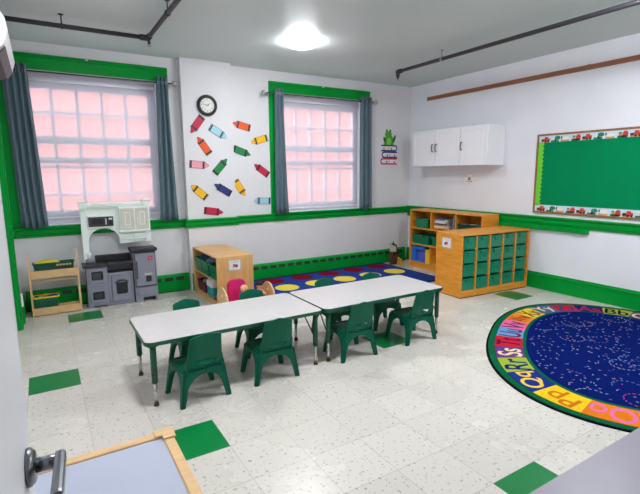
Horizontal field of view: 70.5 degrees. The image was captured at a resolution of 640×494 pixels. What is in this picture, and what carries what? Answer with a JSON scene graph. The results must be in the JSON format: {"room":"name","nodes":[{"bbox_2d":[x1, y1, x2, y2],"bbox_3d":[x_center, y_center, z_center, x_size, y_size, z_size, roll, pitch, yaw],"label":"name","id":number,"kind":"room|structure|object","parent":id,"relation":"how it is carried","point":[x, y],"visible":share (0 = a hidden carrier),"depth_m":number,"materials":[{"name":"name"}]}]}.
{"room":"preschool classroom","nodes":[
{"label":"preschool classroom","id":0,"kind":"room"},
{"bbox_2d":[0,186,17,333],"bbox_3d":[-1.368,-0.181,1.463,0.200,2.715,7.140,-6,11,-31],"label":"wall","id":1,"kind":"structure","parent":0,"point":[0,186],"depth_m":3.98,"materials":[{"name":"paint"}]},
{"bbox_2d":[0,11,14,79],"bbox_3d":[-2.024,-1.234,2.778,0.222,0.275,0.860,-6,11,-31],"label":"air conditioner","id":2,"kind":"object","parent":1,"relation":"attached to","point":[7,62],"visible":1,"depth_m":2.67,"materials":[{"name":"white paint"}]},
{"bbox_2d":[0,126,23,330],"bbox_3d":[-2.936,-0.324,4.284,0.045,2.120,0.710,-6,11,-31],"label":"trim","id":3,"kind":"structure","parent":1,"relation":"attached to","point":[10,231],"depth_m":4.03,"materials":[{"name":"green paint"}]},
{"bbox_2d":[0,196,66,493],"bbox_3d":[-0.326,0.312,0.439,0.092,2.028,0.896,-5,10,-26],"label":"door","id":4,"kind":"structure","parent":1,"relation":"in","point":[20,466],"depth_m":0.74,"materials":[{"name":"white paint"}]},
{"bbox_2d":[10,39,410,310],"bbox_3d":[-0.879,-0.910,5.938,5.760,2.715,0.310,-6,11,-31],"label":"wall","id":5,"kind":"structure","parent":0,"point":[236,90],"depth_m":5.66,"materials":[{"name":"white paint"}]},
{"bbox_2d":[0,51,174,228],"bbox_3d":[-2.472,-1.117,4.930,1.641,1.736,0.215,-6,11,-31],"label":"window","id":6,"kind":"structure","parent":5,"relation":"in","point":[39,62],"depth_m":4.70,"materials":[{"name":"green paint"}]},
{"bbox_2d":[28,76,159,218],"bbox_3d":[-2.491,-1.059,4.969,1.360,1.454,0.040,-6,11,-31],"label":"sash","id":7,"kind":"object","parent":6,"relation":"attached to","point":[96,141],"visible":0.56,"depth_m":4.97,"materials":[{"name":"glass"}]},
{"bbox_2d":[14,68,176,86],"bbox_3d":[-2.371,-1.781,4.744,1.716,0.062,0.093,-6,11,-31],"label":"curtain rod","id":8,"kind":"object","parent":5,"relation":"attached to","point":[174,84],"visible":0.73,"depth_m":4.75,"materials":[{"name":"grey metal"}]},
{"bbox_2d":[2,62,48,228],"bbox_3d":[-2.929,-0.982,4.505,0.260,1.622,0.051,-6,11,-31],"label":"curtain","id":9,"kind":"object","parent":8,"relation":"hanging from","point":[32,205],"visible":0.8,"depth_m":4.50,"materials":[{"name":"fabric"}]},
{"bbox_2d":[155,76,178,220],"bbox_3d":[-1.768,-1.105,5.204,0.212,1.622,0.052,-6,11,-31],"label":"curtain","id":10,"kind":"object","parent":8,"relation":"hanging from","point":[168,195],"visible":1,"depth_m":5.21,"materials":[{"name":"fabric"}]},
{"bbox_2d":[25,272,189,311],"bbox_3d":[-2.340,0.495,5.161,1.689,0.214,0.066,-6,11,-31],"label":"baseboard heater","id":11,"kind":"object","parent":5,"relation":"attached to","point":[179,281],"visible":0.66,"depth_m":4.99,"materials":[{"name":"green paint"}]},
{"bbox_2d":[33,276,183,295],"bbox_3d":[-2.328,0.446,5.135,1.568,0.043,0.012,-6,11,-31],"label":"vent","id":12,"kind":"object","parent":11,"relation":"attached to","point":[162,280],"depth_m":4.95,"materials":[{"name":"green metal"}]},
{"bbox_2d":[190,114,204,132],"bbox_3d":[-1.436,-1.447,5.322,0.186,0.223,0.005,-6,11,-31],"label":"cutout","id":13,"kind":"object","parent":5,"relation":"attached to","point":[199,120],"visible":1,"depth_m":5.32,"materials":[{"name":"red paper"}]},
{"bbox_2d":[189,160,208,168],"bbox_3d":[-1.437,-0.981,5.394,0.243,0.103,0.005,-6,11,-31],"label":"cutout","id":14,"kind":"object","parent":5,"relation":"attached to","point":[192,164],"visible":1,"depth_m":5.38,"materials":[{"name":"pink paper"}]},
{"bbox_2d":[191,185,208,200],"bbox_3d":[-1.443,-0.652,5.442,0.215,0.197,0.005,-6,11,-31],"label":"cutout","id":15,"kind":"object","parent":5,"relation":"attached to","point":[197,190],"visible":1,"depth_m":5.44,"materials":[{"name":"yellow paper"}]},
{"bbox_2d":[197,137,211,155],"bbox_3d":[-1.372,-1.198,5.400,0.181,0.226,0.005,-6,11,-31],"label":"cutout","id":16,"kind":"object","parent":5,"relation":"attached to","point":[201,142],"visible":1,"depth_m":5.40,"materials":[{"name":"orange paper"}]},
{"bbox_2d":[197,95,216,115],"bbox_3d":[-1.327,-1.668,5.336,0.244,0.244,0.035,-6,11,-31],"label":"wall clock","id":17,"kind":"object","parent":5,"relation":"attached to","point":[206,104],"visible":1,"depth_m":5.33,"materials":[{"name":"black plastic"}]},
{"bbox_2d":[14,206,408,238],"bbox_3d":[-0.811,-0.365,5.921,5.360,0.103,0.152,-6,11,-31],"label":"trim","id":18,"kind":"structure","parent":5,"relation":"attached to","point":[224,221],"depth_m":5.62,"materials":[{"name":"green paint"}]},
{"bbox_2d":[204,207,222,215],"bbox_3d":[-1.307,-0.440,5.559,0.245,0.116,0.005,-6,11,-31],"label":"cutout","id":19,"kind":"object","parent":5,"relation":"attached to","point":[207,210],"visible":1,"depth_m":5.55,"materials":[{"name":"red"}]},
{"bbox_2d":[208,124,226,137],"bbox_3d":[-1.235,-1.393,5.454,0.233,0.172,0.005,-6,11,-31],"label":"cutout","id":20,"kind":"object","parent":5,"relation":"attached to","point":[212,128],"visible":1,"depth_m":5.45,"materials":[{"name":"teal paper"}]},
{"bbox_2d":[212,158,226,175],"bbox_3d":[-1.222,-0.974,5.528,0.200,0.212,0.005,-6,11,-31],"label":"cutout","id":21,"kind":"object","parent":5,"relation":"attached to","point":[220,166],"visible":1,"depth_m":5.53,"materials":[{"name":"green paper"}]},
{"bbox_2d":[214,183,231,196],"bbox_3d":[-1.191,-0.700,5.590,0.232,0.173,0.005,-6,11,-31],"label":"cutout","id":22,"kind":"object","parent":5,"relation":"attached to","point":[220,187],"visible":1,"depth_m":5.59,"materials":[{"name":"blue paper"}]},
{"bbox_2d":[235,179,245,195],"bbox_3d":[-1.036,-0.763,5.807,0.176,0.230,0.005,-6,11,-31],"label":"cutout","id":23,"kind":"object","parent":5,"relation":"attached to","point":[238,185],"visible":0.88,"depth_m":5.81,"materials":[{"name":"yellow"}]},
{"bbox_2d":[233,121,250,131],"bbox_3d":[-0.986,-1.525,5.718,0.246,0.130,0.005,-6,11,-31],"label":"cutout","id":24,"kind":"object","parent":5,"relation":"attached to","point":[238,124],"visible":0.97,"depth_m":5.72,"materials":[{"name":"orange paper"}]},
{"bbox_2d":[234,145,250,156],"bbox_3d":[-0.997,-1.220,5.759,0.243,0.146,0.005,-6,11,-31],"label":"cutout","id":25,"kind":"object","parent":5,"relation":"attached to","point":[238,150],"visible":0.88,"depth_m":5.76,"materials":[{"name":"green paper"}]},
{"bbox_2d":[251,135,267,144],"bbox_3d":[-0.782,-1.389,5.865,0.245,0.137,0.005,-6,11,-31],"label":"cutout","id":26,"kind":"object","parent":5,"relation":"attached to","point":[261,139],"visible":1,"depth_m":5.87,"materials":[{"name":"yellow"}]},
{"bbox_2d":[254,164,269,177],"bbox_3d":[-0.758,-0.997,5.942,0.226,0.182,0.005,-6,11,-31],"label":"cutout","id":27,"kind":"object","parent":5,"relation":"attached to","point":[259,168],"visible":1,"depth_m":5.94,"materials":[{"name":"red paper"}]},
{"bbox_2d":[254,197,270,203],"bbox_3d":[-0.763,-0.610,5.999,0.242,0.095,0.005,-6,11,-31],"label":"cutout","id":28,"kind":"object","parent":5,"relation":"attached to","point":[260,200],"visible":1,"depth_m":6.00,"materials":[{"name":"teal paper"}]},
{"bbox_2d":[268,81,369,213],"bbox_3d":[0.006,-1.370,6.422,1.631,1.718,0.215,-6,11,-31],"label":"window","id":29,"kind":"structure","parent":5,"relation":"in","point":[291,88],"depth_m":6.21,"materials":[{"name":"green paint"}]},
{"bbox_2d":[284,98,358,208],"bbox_3d":[-0.012,-1.306,6.463,1.350,1.484,0.040,-6,11,-31],"label":"sash","id":30,"kind":"object","parent":29,"relation":"attached to","point":[320,137],"visible":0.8,"depth_m":6.49,"materials":[{"name":"glass"}]},
{"bbox_2d":[261,90,377,104],"bbox_3d":[0.046,-2.037,6.198,1.852,0.062,0.093,-6,11,-31],"label":"curtain rod","id":31,"kind":"object","parent":5,"relation":"attached to","point":[263,92],"visible":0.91,"depth_m":6.09,"materials":[{"name":"grey metal"}]},
{"bbox_2d":[274,88,288,214],"bbox_3d":[-0.505,-1.238,5.963,0.204,1.622,0.049,-6,11,-31],"label":"curtain","id":32,"kind":"object","parent":31,"relation":"hanging from","point":[281,189],"visible":1,"depth_m":5.96,"materials":[{"name":"fabric"}]},
{"bbox_2d":[359,97,371,209],"bbox_3d":[0.690,-1.365,6.682,0.232,1.622,0.051,-6,11,-31],"label":"curtain","id":33,"kind":"object","parent":31,"relation":"hanging from","point":[365,167],"visible":1,"depth_m":6.67,"materials":[{"name":"fabric"}]},
{"bbox_2d":[253,247,404,280],"bbox_3d":[0.145,0.232,6.656,2.864,0.214,0.066,-6,11,-31],"label":"baseboard heater","id":34,"kind":"object","parent":5,"relation":"attached to","point":[331,262],"visible":0.75,"depth_m":6.55,"materials":[{"name":"green paint"}]},
{"bbox_2d":[253,249,401,270],"bbox_3d":[0.158,0.183,6.630,2.743,0.043,0.012,-6,11,-31],"label":"vent","id":35,"kind":"object","parent":34,"relation":"attached to","point":[282,265],"depth_m":6.55,"materials":[{"name":"green metal"}]},
{"bbox_2d":[380,129,396,164],"bbox_3d":[1.063,-1.538,6.982,0.330,0.529,0.006,-6,11,-31],"label":"decal","id":36,"kind":"object","parent":5,"relation":"attached to","point":[389,158],"visible":1,"depth_m":6.98,"materials":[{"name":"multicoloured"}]},
{"bbox_2d":[0,0,639,86],"bbox_3d":[0.930,-1.887,2.758,5.760,0.200,7.380,-6,11,-31],"label":"ceiling","id":37,"kind":"structure","parent":0,"point":[358,40],"depth_m":4.21,"materials":[{"name":"white paint"}]},
{"bbox_2d":[3,0,180,46],"bbox_3d":[-0.906,-1.543,1.894,1.266,0.171,4.527,-6,11,-31],"label":"pipe","id":38,"kind":"object","parent":37,"relation":"hanging from","point":[173,5],"visible":1,"depth_m":3.73,"materials":[{"name":"grey metal"}]},
{"bbox_2d":[285,37,317,49],"bbox_3d":[-0.182,-2.038,4.561,0.336,0.060,0.336,-6,11,-31],"label":"ceiling lamp","id":39,"kind":"object","parent":37,"relation":"attached to","point":[301,43],"visible":1,"depth_m":4.47,"materials":[{"name":"white glass"}]},
{"bbox_2d":[396,0,639,80],"bbox_3d":[2.117,-1.842,3.657,0.054,0.196,4.528,-6,11,-31],"label":"pipe","id":40,"kind":"object","parent":37,"relation":"hanging from","point":[634,2],"visible":1,"depth_m":4.05,"materials":[{"name":"grey metal"}]},
{"bbox_2d":[17,259,634,493],"bbox_3d":[0.972,0.897,3.179,5.400,0.001,7.010,-6,11,-31],"label":"floor","id":41,"kind":"structure","parent":0,"point":[429,415],"depth_m":2.74,"materials":[{"name":"tile"}]},
{"bbox_2d":[26,249,82,317],"bbox_3d":[-2.736,0.354,4.680,0.444,0.652,0.180,-6,11,-31],"label":"rack","id":42,"kind":"object","parent":41,"relation":"on","point":[74,305],"visible":0.99,"depth_m":4.63,"materials":[{"name":"brown wood"}]},
{"bbox_2d":[33,292,58,308],"bbox_3d":[-2.811,0.582,4.669,0.231,0.171,0.141,-6,11,-31],"label":"basket","id":43,"kind":"object","parent":42,"relation":"on","point":[42,302],"visible":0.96,"depth_m":4.62,"materials":[{"name":"green plastic"}]},
{"bbox_2d":[32,259,74,271],"bbox_3d":[-2.729,0.220,4.654,0.376,0.141,0.118,-6,11,-31],"label":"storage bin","id":44,"kind":"object","parent":42,"relation":"on","point":[69,263],"visible":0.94,"depth_m":4.61,"materials":[{"name":"teal plastic"}]},
{"bbox_2d":[77,198,158,308],"bbox_3d":[-2.192,0.057,4.960,0.750,1.140,0.225,-6,11,-31],"label":"play kitchen","id":45,"kind":"object","parent":41,"relation":"on","point":[110,280],"visible":1,"depth_m":4.96,"materials":[{"name":"grey plastic"}]},
{"bbox_2d":[87,214,113,228],"bbox_3d":[-2.351,-0.274,4.854,0.250,0.140,0.048,-6,11,-31],"label":"microwave","id":46,"kind":"object","parent":45,"relation":"in","point":[94,221],"depth_m":4.85,"materials":[{"name":"grey plastic"}]},
{"bbox_2d":[81,252,132,268],"bbox_3d":[-2.307,0.144,4.915,0.493,0.105,0.205,-6,11,-31],"label":"countertop","id":47,"kind":"structure","parent":45,"relation":"on","point":[104,260],"depth_m":4.94,"materials":[{"name":"black plastic"}]},
{"bbox_2d":[107,264,134,305],"bbox_3d":[-2.210,0.393,5.014,0.255,0.460,0.205,-6,11,-31],"label":"oven","id":48,"kind":"object","parent":45,"relation":"in","point":[120,278],"depth_m":4.96,"materials":[{"name":"grey plastic"}]},
{"bbox_2d":[128,245,158,302],"bbox_3d":[-1.988,0.300,5.125,0.277,0.605,0.225,-6,11,-31],"label":"fridge","id":49,"kind":"object","parent":45,"relation":"in","point":[142,259],"depth_m":5.04,"materials":[{"name":"grey plastic"}]},
{"bbox_2d":[35,426,202,493],"bbox_3d":[-0.632,0.962,1.275,0.596,0.506,0.594,-6,11,-31],"label":"easel","id":50,"kind":"object","parent":41,"relation":"on","point":[155,463],"visible":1,"depth_m":1.41,"materials":[{"name":"white plastic"}]},
{"bbox_2d":[168,299,223,362],"bbox_3d":[-0.942,0.646,3.382,0.336,0.462,0.331,-7,11,-34],"label":"child chair","id":51,"kind":"object","parent":41,"relation":"on","point":[183,346],"visible":0.23,"depth_m":3.41,"materials":[{"name":"teal plastic"}]},
{"bbox_2d":[165,332,231,409],"bbox_3d":[-0.777,0.725,2.886,0.336,0.462,0.332,-7,12,-37],"label":"child chair","id":52,"kind":"object","parent":41,"relation":"on","point":[205,355],"visible":1,"depth_m":2.78,"materials":[{"name":"teal plastic"}]},
{"bbox_2d":[193,244,253,303],"bbox_3d":[-1.120,0.309,5.192,0.407,0.550,0.862,-6,11,-31],"label":"storage shelf","id":53,"kind":"object","parent":41,"relation":"on","point":[222,253],"visible":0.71,"depth_m":4.89,"materials":[{"name":"brown wood"}]},
{"bbox_2d":[194,256,207,271],"bbox_3d":[-1.287,0.187,5.401,0.356,0.156,0.236,-6,11,-31],"label":"storage bin","id":54,"kind":"object","parent":53,"relation":"on","point":[197,259],"visible":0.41,"depth_m":5.31,"materials":[{"name":"green plastic"}]},
{"bbox_2d":[197,277,207,292],"bbox_3d":[-1.262,0.441,5.385,0.316,0.126,0.286,-6,11,-31],"label":"storage bin","id":55,"kind":"object","parent":53,"relation":"on","point":[202,285],"visible":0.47,"depth_m":5.30,"materials":[{"name":"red plastic"}]},
{"bbox_2d":[200,259,215,275],"bbox_3d":[-1.154,0.221,5.186,0.356,0.156,0.256,-6,11,-31],"label":"storage bin","id":56,"kind":"object","parent":53,"relation":"on","point":[205,267],"visible":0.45,"depth_m":5.08,"materials":[{"name":"green plastic"}]},
{"bbox_2d":[206,278,216,297],"bbox_3d":[-1.146,0.448,5.102,0.210,0.200,0.190,-6,11,-31],"label":"cooler","id":57,"kind":"object","parent":53,"relation":"on","point":[212,286],"visible":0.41,"depth_m":5.00,"materials":[{"name":"teal plastic"}]},
{"bbox_2d":[208,263,216,280],"bbox_3d":[-1.003,0.259,4.941,0.356,0.156,0.266,-6,11,-31],"label":"storage bin","id":58,"kind":"object","parent":53,"relation":"on","point":[212,267],"visible":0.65,"depth_m":4.88,"materials":[{"name":"green plastic"}]},
{"bbox_2d":[228,259,240,270],"bbox_3d":[-0.902,0.192,4.796,0.140,0.115,0.002,-6,11,-31],"label":"label","id":59,"kind":"object","parent":53,"relation":"attached to","point":[233,265],"visible":1,"depth_m":4.79,"materials":[{"name":"white paper"}]},
{"bbox_2d":[129,293,321,406],"bbox_3d":[-0.653,0.684,3.263,1.240,0.420,0.598,-6,11,-31],"label":"table","id":60,"kind":"object","parent":41,"relation":"on","point":[154,330],"visible":0.84,"depth_m":3.15,"materials":[{"name":"grey laminate"}]},
{"bbox_2d":[217,281,274,302],"bbox_3d":[-0.751,0.527,4.623,0.515,0.295,0.340,-6,11,-31],"label":"cradle","id":61,"kind":"object","parent":41,"relation":"on","point":[222,296],"visible":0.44,"depth_m":4.62,"materials":[{"name":"brown wood"}]},
{"bbox_2d":[227,278,245,301],"bbox_3d":[-0.854,0.456,4.656,0.200,0.260,0.077,-6,11,-31],"label":"cushion","id":62,"kind":"object","parent":61,"relation":"on","point":[233,286],"visible":0.55,"depth_m":4.62,"materials":[{"name":"pink fabric"}]},
{"bbox_2d":[235,289,263,358],"bbox_3d":[-0.498,0.597,3.661,0.336,0.462,0.331,-6,11,-29],"label":"child chair","id":63,"kind":"object","parent":41,"relation":"on","point":[251,333],"visible":0.22,"depth_m":3.69,"materials":[{"name":"teal plastic"}]},
{"bbox_2d":[240,318,299,386],"bbox_3d":[-0.348,0.675,3.167,0.336,0.462,0.331,-6,11,-30],"label":"child chair","id":64,"kind":"object","parent":41,"relation":"on","point":[277,339],"visible":1,"depth_m":3.06,"materials":[{"name":"teal plastic"}]},
{"bbox_2d":[311,278,350,339],"bbox_3d":[0.121,0.530,4.039,0.336,0.462,0.331,-7,11,-35],"label":"child chair","id":65,"kind":"object","parent":41,"relation":"on","point":[336,315],"visible":0.27,"depth_m":3.96,"materials":[{"name":"teal plastic"}]},
{"bbox_2d":[254,263,434,293],"bbox_3d":[0.304,0.447,5.954,2.390,0.011,1.305,-6,11,-31],"label":"rug","id":66,"kind":"object","parent":41,"relation":"on","point":[286,284],"visible":0.56,"depth_m":6.19,"materials":[{"name":"blue carpet"}]},
{"bbox_2d":[323,302,377,363],"bbox_3d":[0.247,0.613,3.525,0.336,0.462,0.331,-6,11,-30],"label":"child chair","id":67,"kind":"object","parent":41,"relation":"on","point":[348,330],"visible":0.97,"depth_m":3.41,"materials":[{"name":"teal plastic"}]},
{"bbox_2d":[290,275,442,361],"bbox_3d":[0.409,0.571,3.904,1.227,0.420,0.603,-6,11,-31],"label":"table","id":68,"kind":"object","parent":41,"relation":"on","point":[331,298],"visible":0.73,"depth_m":3.79,"materials":[{"name":"grey laminate"}]},
{"bbox_2d":[362,272,403,330],"bbox_3d":[0.556,0.493,4.249,0.336,0.462,0.331,-5,10,-28],"label":"child chair","id":69,"kind":"object","parent":41,"relation":"on","point":[380,307],"visible":0.39,"depth_m":4.14,"materials":[{"name":"teal plastic"}]},
{"bbox_2d":[389,241,399,264],"bbox_3d":[1.153,0.084,7.059,0.120,0.360,0.260,6,11,33],"label":"toy","id":70,"kind":"object","parent":41,"relation":"on","point":[394,255],"visible":1,"depth_m":7.00,"materials":[{"name":"brown"}]},
{"bbox_2d":[385,290,436,345],"bbox_3d":[0.790,0.555,3.852,0.336,0.462,0.331,-6,11,-30],"label":"child chair","id":71,"kind":"object","parent":41,"relation":"on","point":[410,316],"visible":1,"depth_m":3.75,"materials":[{"name":"teal plastic"}]},
{"bbox_2d":[409,208,498,271],"bbox_3d":[1.834,-0.068,6.383,0.315,0.866,1.320,-6,11,-31],"label":"bookshelf","id":72,"kind":"object","parent":41,"relation":"on","point":[485,219],"visible":0.42,"depth_m":6.51,"materials":[{"name":"brown wood"}]},
{"bbox_2d":[412,245,428,262],"bbox_3d":[1.526,0.096,6.793,0.140,0.235,0.285,-6,11,-31],"label":"storage bin","id":73,"kind":"object","parent":72,"relation":"on","point":[418,252],"visible":0.75,"depth_m":6.79,"materials":[{"name":"blue plastic"}]},
{"bbox_2d":[415,217,429,228],"bbox_3d":[1.580,-0.355,6.691,0.236,0.136,0.266,-6,11,-31],"label":"storage bin","id":74,"kind":"object","parent":72,"relation":"on","point":[420,222],"visible":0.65,"depth_m":6.62,"materials":[{"name":"green plastic"}]},
{"bbox_2d":[412,233,436,244],"bbox_3d":[1.567,-0.120,6.743,0.248,0.136,0.356,-6,11,-31],"label":"storage bin","id":75,"kind":"object","parent":72,"relation":"on","point":[420,238],"visible":0.82,"depth_m":6.70,"materials":[{"name":"green plastic"}]},
{"bbox_2d":[435,226,529,298],"bbox_3d":[1.959,0.152,5.463,1.102,0.722,0.418,-5,10,-27],"label":"cubby unit","id":76,"kind":"object","parent":41,"relation":"on","point":[449,262],"visible":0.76,"depth_m":5.26,"materials":[{"name":"brown wood"}]},
{"bbox_2d":[462,276,474,290],"bbox_3d":[1.596,0.399,5.283,0.194,0.138,0.388,-5,10,-27],"label":"tray","id":77,"kind":"object","parent":76,"relation":"on","point":[467,282],"visible":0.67,"depth_m":5.13,"materials":[{"name":"teal plastic"}]},
{"bbox_2d":[462,263,474,276],"bbox_3d":[1.594,0.243,5.258,0.194,0.138,0.388,-5,10,-27],"label":"tray","id":78,"kind":"object","parent":76,"relation":"in","point":[468,268],"visible":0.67,"depth_m":5.10,"materials":[{"name":"teal plastic"}]},
{"bbox_2d":[463,249,475,263],"bbox_3d":[1.595,0.090,5.230,0.194,0.138,0.388,-5,10,-27],"label":"tray","id":79,"kind":"object","parent":76,"relation":"in","point":[468,255],"visible":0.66,"depth_m":5.07,"materials":[{"name":"teal plastic"}]},
{"bbox_2d":[463,236,476,249],"bbox_3d":[1.593,-0.064,5.206,0.194,0.138,0.388,-5,10,-27],"label":"tray","id":80,"kind":"object","parent":76,"relation":"in","point":[469,241],"visible":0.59,"depth_m":5.05,"materials":[{"name":"teal plastic"}]},
{"bbox_2d":[476,274,487,288],"bbox_3d":[1.784,0.382,5.380,0.194,0.138,0.388,-5,10,-27],"label":"tray","id":81,"kind":"object","parent":76,"relation":"on","point":[481,280],"visible":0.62,"depth_m":5.23,"materials":[{"name":"teal plastic"}]},
{"bbox_2d":[476,261,487,274],"bbox_3d":[1.780,0.225,5.358,0.194,0.138,0.388,-5,10,-27],"label":"tray","id":82,"kind":"object","parent":76,"relation":"in","point":[482,265],"visible":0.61,"depth_m":5.21,"materials":[{"name":"teal plastic"}]},
{"bbox_2d":[477,248,488,261],"bbox_3d":[1.781,0.072,5.329,0.194,0.138,0.388,-5,10,-27],"label":"tray","id":83,"kind":"object","parent":76,"relation":"in","point":[482,253],"visible":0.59,"depth_m":5.17,"materials":[{"name":"teal plastic"}]},
{"bbox_2d":[478,235,489,247],"bbox_3d":[1.780,-0.081,5.303,0.194,0.138,0.388,-5,10,-27],"label":"tray","id":84,"kind":"object","parent":76,"relation":"in","point":[483,240],"visible":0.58,"depth_m":5.15,"materials":[{"name":"teal plastic"}]},
{"bbox_2d":[489,272,500,285],"bbox_3d":[1.972,0.365,5.475,0.194,0.138,0.388,-5,10,-27],"label":"tray","id":85,"kind":"object","parent":76,"relation":"on","point":[494,278],"visible":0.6,"depth_m":5.32,"materials":[{"name":"teal plastic"}]},
{"bbox_2d":[490,259,501,272],"bbox_3d":[1.971,0.208,5.449,0.194,0.138,0.388,-5,10,-27],"label":"tray","id":86,"kind":"object","parent":76,"relation":"in","point":[495,264],"visible":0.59,"depth_m":5.30,"materials":[{"name":"teal plastic"}]},
{"bbox_2d":[490,246,501,259],"bbox_3d":[1.968,0.054,5.429,0.194,0.138,0.388,-5,10,-27],"label":"tray","id":87,"kind":"object","parent":76,"relation":"in","point":[495,251],"visible":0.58,"depth_m":5.28,"materials":[{"name":"teal plastic"}]},
{"bbox_2d":[491,233,502,246],"bbox_3d":[1.969,-0.099,5.400,0.194,0.138,0.388,-5,10,-27],"label":"tray","id":88,"kind":"object","parent":76,"relation":"in","point":[496,239],"visible":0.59,"depth_m":5.25,"materials":[{"name":"teal plastic"}]},
{"bbox_2d":[502,271,512,283],"bbox_3d":[2.157,0.347,5.577,0.194,0.138,0.388,-5,10,-27],"label":"tray","id":89,"kind":"object","parent":76,"relation":"on","point":[506,275],"visible":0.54,"depth_m":5.43,"materials":[{"name":"teal plastic"}]},
{"bbox_2d":[502,258,513,270],"bbox_3d":[2.157,0.191,5.550,0.194,0.138,0.388,-5,10,-27],"label":"tray","id":90,"kind":"object","parent":76,"relation":"in","point":[507,262],"visible":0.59,"depth_m":5.40,"materials":[{"name":"teal plastic"}]},
{"bbox_2d":[503,245,514,257],"bbox_3d":[2.156,0.037,5.524,0.194,0.138,0.388,-5,10,-27],"label":"tray","id":91,"kind":"object","parent":76,"relation":"in","point":[508,250],"visible":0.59,"depth_m":5.37,"materials":[{"name":"teal plastic"}]},
{"bbox_2d":[504,232,514,244],"bbox_3d":[2.155,-0.116,5.500,0.194,0.138,0.388,-5,10,-27],"label":"tray","id":92,"kind":"object","parent":76,"relation":"in","point":[508,237],"visible":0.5,"depth_m":5.34,"materials":[{"name":"teal plastic"}]},
{"bbox_2d":[514,269,524,281],"bbox_3d":[2.348,0.331,5.668,0.194,0.138,0.388,-5,10,-27],"label":"tray","id":93,"kind":"object","parent":76,"relation":"on","point":[518,273],"visible":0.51,"depth_m":5.51,"materials":[{"name":"teal plastic"}]},
{"bbox_2d":[515,256,525,268],"bbox_3d":[2.345,0.173,5.647,0.194,0.138,0.388,-5,10,-27],"label":"tray","id":94,"kind":"object","parent":76,"relation":"in","point":[519,260],"visible":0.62,"depth_m":5.50,"materials":[{"name":"teal plastic"}]},
{"bbox_2d":[515,243,526,256],"bbox_3d":[2.343,0.020,5.623,0.194,0.138,0.388,-5,10,-27],"label":"tray","id":95,"kind":"object","parent":76,"relation":"in","point":[520,248],"visible":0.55,"depth_m":5.47,"materials":[{"name":"teal plastic"}]},
{"bbox_2d":[516,231,526,243],"bbox_3d":[2.341,-0.134,5.599,0.194,0.138,0.388,-5,10,-27],"label":"tray","id":96,"kind":"object","parent":76,"relation":"in","point":[521,235],"visible":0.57,"depth_m":5.45,"materials":[{"name":"teal plastic"}]},
{"bbox_2d":[486,303,639,432],"bbox_3d":[2.334,0.814,3.583,1.880,0.012,2.632,4,10,26],"label":"rug","id":97,"kind":"object","parent":41,"relation":"on","point":[579,361],"visible":1,"depth_m":3.42,"materials":[{"name":"blue carpet"}]},
{"bbox_2d":[529,427,639,493],"bbox_3d":[1.134,0.909,1.216,1.384,0.600,0.591,-6,11,-31],"label":"table","id":98,"kind":"object","parent":41,"relation":"on","point":[615,469],"visible":1,"depth_m":1.21,"materials":[{"name":"laminate"}]},
{"bbox_2d":[408,33,639,290],"bbox_3d":[2.992,-0.781,4.941,0.200,2.715,5.660,-6,11,-31],"label":"wall","id":99,"kind":"structure","parent":0,"point":[608,97],"depth_m":5.38,"materials":[{"name":"white paint"}]},
{"bbox_2d":[412,124,504,166],"bbox_3d":[1.838,-1.366,6.220,0.350,0.500,1.345,-6,11,-31],"label":"upper cabinet","id":100,"kind":"object","parent":99,"relation":"attached to","point":[475,145],"visible":1,"depth_m":5.95,"materials":[{"name":"white wood"}]},
{"bbox_2d":[407,212,588,234],"bbox_3d":[2.174,-0.350,6.133,0.050,0.053,2.850,-6,11,-31],"label":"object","id":101,"kind":"structure","parent":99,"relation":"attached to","point":[502,223],"depth_m":5.33,"materials":[{"name":"green paint"}]},
{"bbox_2d":[406,247,639,310],"bbox_3d":[2.906,0.470,5.084,0.026,0.200,5.660,-6,11,-31],"label":"baseboard","id":102,"kind":"structure","parent":99,"relation":"attached to","point":[606,294],"depth_m":5.02,"materials":[{"name":"green paint"}]},
{"bbox_2d":[407,205,639,234],"bbox_3d":[2.893,-0.244,4.964,0.042,0.112,5.660,-6,11,-31],"label":"trim","id":103,"kind":"structure","parent":99,"relation":"attached to","point":[593,225],"depth_m":5.11,"materials":[{"name":"green paint"}]},
{"bbox_2d":[427,54,639,100],"bbox_3d":[2.847,-1.897,4.765,0.026,0.052,4.770,-6,11,-31],"label":"rail","id":104,"kind":"object","parent":99,"relation":"attached to","point":[635,57],"visible":1,"depth_m":5.20,"materials":[{"name":"brown wood"}]},
{"bbox_2d":[533,126,639,219],"bbox_3d":[3.167,-0.720,4.445,0.022,0.914,2.285,-6,11,-31],"label":"bulletin board","id":105,"kind":"object","parent":99,"relation":"attached to","point":[591,173],"visible":1,"depth_m":4.87,"materials":[{"name":"paper"}]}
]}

